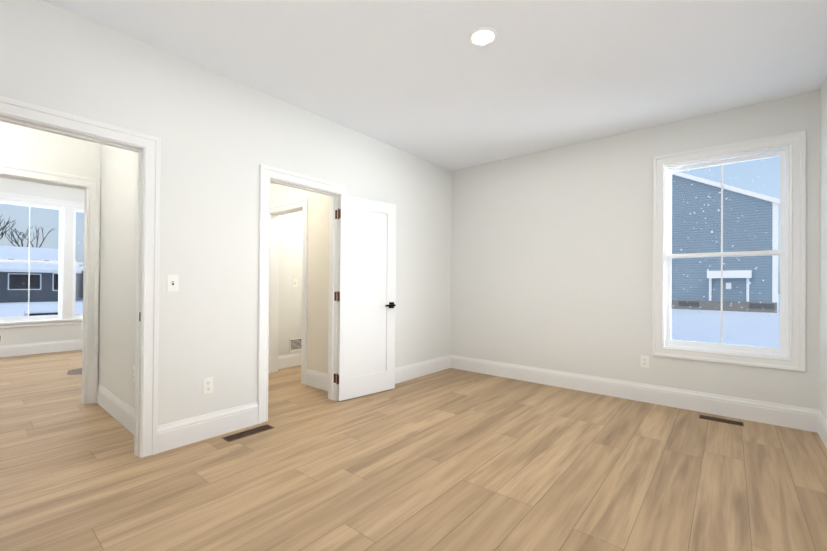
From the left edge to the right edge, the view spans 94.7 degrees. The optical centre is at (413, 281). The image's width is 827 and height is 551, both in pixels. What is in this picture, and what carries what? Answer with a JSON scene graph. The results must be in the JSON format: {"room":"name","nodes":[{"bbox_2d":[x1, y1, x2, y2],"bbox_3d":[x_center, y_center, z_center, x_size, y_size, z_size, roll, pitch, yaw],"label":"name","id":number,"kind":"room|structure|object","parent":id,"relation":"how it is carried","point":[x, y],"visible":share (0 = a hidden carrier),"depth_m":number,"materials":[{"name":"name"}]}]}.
{"room":"empty bedroom","nodes":[
{"label":"empty bedroom","id":0,"kind":"room"},
{"bbox_2d":[0,177,83,345],"bbox_3d":[-5.449,-0.218,6.814,0.160,2.740,5.300,0,0,40],"label":"wall","id":1,"kind":"structure","parent":0,"point":[21,335],"depth_m":6.08,"materials":[{"name":"paint"}]},
{"bbox_2d":[0,192,83,327],"bbox_3d":[-5.797,-0.318,6.376,0.225,2.050,3.700,0,0,40],"label":"window","id":2,"kind":"structure","parent":1,"relation":"in","point":[60,270],"depth_m":6.28,"materials":[{"name":"plastic"}]},
{"bbox_2d":[72,208,83,317],"bbox_3d":[-5.538,-0.314,6.746,0.150,1.970,0.900,0,0,40],"label":"window","id":3,"kind":"structure","parent":1,"relation":"in","point":[74,315],"depth_m":6.44,"materials":[{"name":"plastic"}]},
{"bbox_2d":[98,144,137,408],"bbox_3d":[-2.385,-0.214,3.210,1.560,2.740,0.110,0,0,40],"label":"wall","id":4,"kind":"structure","parent":0,"point":[118,266],"depth_m":3.25,"materials":[{"name":"paint"}]},
{"bbox_2d":[133,366,134,381],"bbox_3d":[-2.138,0.706,2.917,0.072,0.116,0.008,0,0,40],"label":"outlet","id":5,"kind":"object","parent":4,"relation":"attached to","point":[134,373],"visible":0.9,"depth_m":2.92,"materials":[{"name":"white plastic"}]},
{"bbox_2d":[0,339,826,452],"bbox_3d":[-1.928,1.073,3.875,9.020,0.180,5.300,0,0,40],"label":"baseboard","id":6,"kind":"structure","parent":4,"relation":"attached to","point":[176,434],"depth_m":3.57,"materials":[{"name":"white wood"}]},
{"bbox_2d":[0,121,302,366],"bbox_3d":[-2.510,-0.208,4.374,0.120,2.740,5.300,0,0,40],"label":"wall","id":7,"kind":"structure","parent":0,"point":[22,146],"depth_m":3.61,"materials":[{"name":"paint"}]},
{"bbox_2d":[0,96,345,457],"bbox_3d":[-2.309,0.090,3.303,1.842,2.135,3.306,0,0,40],"label":"door frames","id":8,"kind":"structure","parent":7,"relation":"in","point":[151,144],"depth_m":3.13,"materials":[{"name":"white wood"}]},
{"bbox_2d":[293,279,296,286],"bbox_3d":[-1.648,0.013,5.306,0.018,0.116,0.072,0,0,40],"label":"light switch","id":9,"kind":"object","parent":7,"relation":"attached to","point":[294,282],"visible":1,"depth_m":5.30,"materials":[{"name":"white plastic"}]},
{"bbox_2d":[289,337,300,352],"bbox_3d":[-1.642,0.879,5.322,0.010,0.190,0.210,0,0,40],"label":"air vent","id":10,"kind":"object","parent":7,"relation":"in","point":[294,344],"visible":0.83,"depth_m":5.30,"materials":[{"name":"white metal"}]},
{"bbox_2d":[0,0,451,425],"bbox_3d":[-1.218,-0.204,3.300,0.120,2.740,5.300,0,0,40],"label":"wall","id":11,"kind":"structure","parent":0,"point":[222,137],"depth_m":2.86,"materials":[{"name":"paint"}]},
{"bbox_2d":[167,275,178,291],"bbox_3d":[-1.671,0.008,2.647,0.018,0.116,0.072,0,0,40],"label":"light switch","id":12,"kind":"object","parent":11,"relation":"attached to","point":[172,282],"visible":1,"depth_m":2.65,"materials":[{"name":"white plastic"}]},
{"bbox_2d":[203,377,212,393],"bbox_3d":[-1.528,0.771,2.831,0.008,0.116,0.072,0,0,40],"label":"outlet","id":13,"kind":"object","parent":11,"relation":"attached to","point":[207,385],"visible":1,"depth_m":2.83,"materials":[{"name":"white plastic"}]},
{"bbox_2d":[268,178,337,400],"bbox_3d":[-1.034,0.139,3.523,0.126,2.058,0.754,0,0,40],"label":"door frame","id":14,"kind":"structure","parent":11,"relation":"attached to","point":[274,289],"depth_m":3.83,"materials":[{"name":"white wood"}]},
{"bbox_2d":[336,194,395,400],"bbox_3d":[-0.470,0.153,3.964,0.716,2.024,0.151,1,0,-43],"label":"closet door","id":15,"kind":"structure","parent":11,"relation":"in","point":[366,296],"depth_m":3.93,"materials":[{"name":"white wood"}]},
{"bbox_2d":[270,183,329,373],"bbox_3d":[-1.302,-0.198,4.514,1.560,2.740,0.120,0,0,40],"label":"wall","id":16,"kind":"structure","parent":0,"point":[318,283],"depth_m":4.25,"materials":[{"name":"paint"}]},
{"bbox_2d":[0,350,826,550],"bbox_3d":[-1.929,1.222,3.874,9.340,0.122,5.620,0,0,40],"label":"floor","id":17,"kind":"structure","parent":0,"point":[450,459],"depth_m":2.30,"materials":[{"name":"brown wood"}]},
{"bbox_2d":[222,424,273,441],"bbox_3d":[-1.268,1.161,2.936,0.105,0.004,0.360,0,0,40],"label":"floor vent","id":18,"kind":"object","parent":17,"relation":"in","point":[236,436],"visible":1,"depth_m":2.92,"materials":[{"name":"brown metal"}]},
{"bbox_2d":[699,414,743,425],"bbox_3d":[2.654,1.194,3.289,0.300,0.004,0.105,0,0,40],"label":"floor vent","id":19,"kind":"object","parent":17,"relation":"in","point":[721,420],"visible":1,"depth_m":3.28,"materials":[{"name":"brown metal"}]},
{"bbox_2d":[43,0,826,170],"bbox_3d":[-1.907,-1.637,3.890,9.340,0.120,5.620,0,0,40],"label":"ceiling","id":20,"kind":"structure","parent":0,"point":[425,80],"depth_m":2.67,"materials":[{"name":"paint"}]},
{"bbox_2d":[468,27,497,46],"bbox_3d":[0.443,-1.561,2.431,0.192,0.011,0.192,0,0,40],"label":"recessed light","id":21,"kind":"object","parent":20,"relation":"in","point":[482,36],"visible":1,"depth_m":2.42,"materials":[{"name":"white plastic"}]},
{"bbox_2d":[450,90,819,409],"bbox_3d":[-0.174,-0.181,5.982,9.340,2.740,0.160,0,0,40],"label":"wall","id":22,"kind":"structure","parent":0,"point":[551,259],"depth_m":4.13,"materials":[{"name":"paint"}]},
{"bbox_2d":[640,355,648,367],"bbox_3d":[2.307,0.796,3.800,0.072,0.116,0.008,0,0,40],"label":"outlet","id":23,"kind":"object","parent":22,"relation":"attached to","point":[644,362],"visible":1,"depth_m":3.80,"materials":[{"name":"white plastic"}]},
{"bbox_2d":[652,130,805,371],"bbox_3d":[2.827,-0.252,3.491,1.060,1.960,0.200,0,0,40],"label":"window","id":24,"kind":"structure","parent":22,"relation":"in","point":[782,252],"depth_m":3.34,"materials":[{"name":"plastic"}]},
{"bbox_2d":[820,76,826,418],"bbox_3d":[1.562,-0.196,0.888,0.160,2.740,5.460,0,0,40],"label":"wall","id":25,"kind":"structure","parent":0,"point":[823,249],"depth_m":2.92,"materials":[{"name":"paint"}]},
{"label":"outside","id":26,"kind":"structure","parent":0,"visible":0},
{"bbox_2d":[0,294,779,347],"bbox_3d":[-34.118,2.080,34.035,210.000,2.200,180.000,0,0,40],"label":"snow","id":27,"kind":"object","parent":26,"point":[764,326],"depth_m":10.79,"materials":[{"name":"white snow"}]},
{"bbox_2d":[0,218,53,247],"bbox_3d":[-48.155,-3.946,48.936,9.676,11.199,32.936,0,0,40],"label":"trees","id":28,"kind":"object","parent":27,"relation":"on","point":[11,233],"depth_m":49.98,"materials":[{"name":"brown plant"}]},
{"bbox_2d":[24,309,57,315],"bbox_3d":[-21.956,2.451,22.620,4.300,1.520,1.860,0,0,40],"label":"car","id":29,"kind":"object","parent":27,"relation":"on","point":[42,312],"depth_m":22.07,"materials":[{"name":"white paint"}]},
{"bbox_2d":[0,246,81,302],"bbox_3d":[-37.774,-0.806,32.752,11.000,4.900,12.300,0,0,40],"label":"house","id":30,"kind":"structure","parent":27,"relation":"on","point":[48,294],"depth_m":32.21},
{"bbox_2d":[75,266,82,297],"bbox_3d":[-31.292,-1.048,42.905,12.000,5.600,9.800,0,0,40],"label":"house","id":31,"kind":"structure","parent":27,"relation":"on","point":[79,284],"depth_m":41.19,"materials":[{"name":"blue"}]},
{"bbox_2d":[671,172,779,312],"bbox_3d":[12.428,-2.639,23.176,13.710,7.848,9.570,0,0,40],"label":"neighboring building","id":32,"kind":"structure","parent":27,"relation":"on","point":[738,280],"depth_m":16.60,"materials":[{"name":"blue"}]}
]}

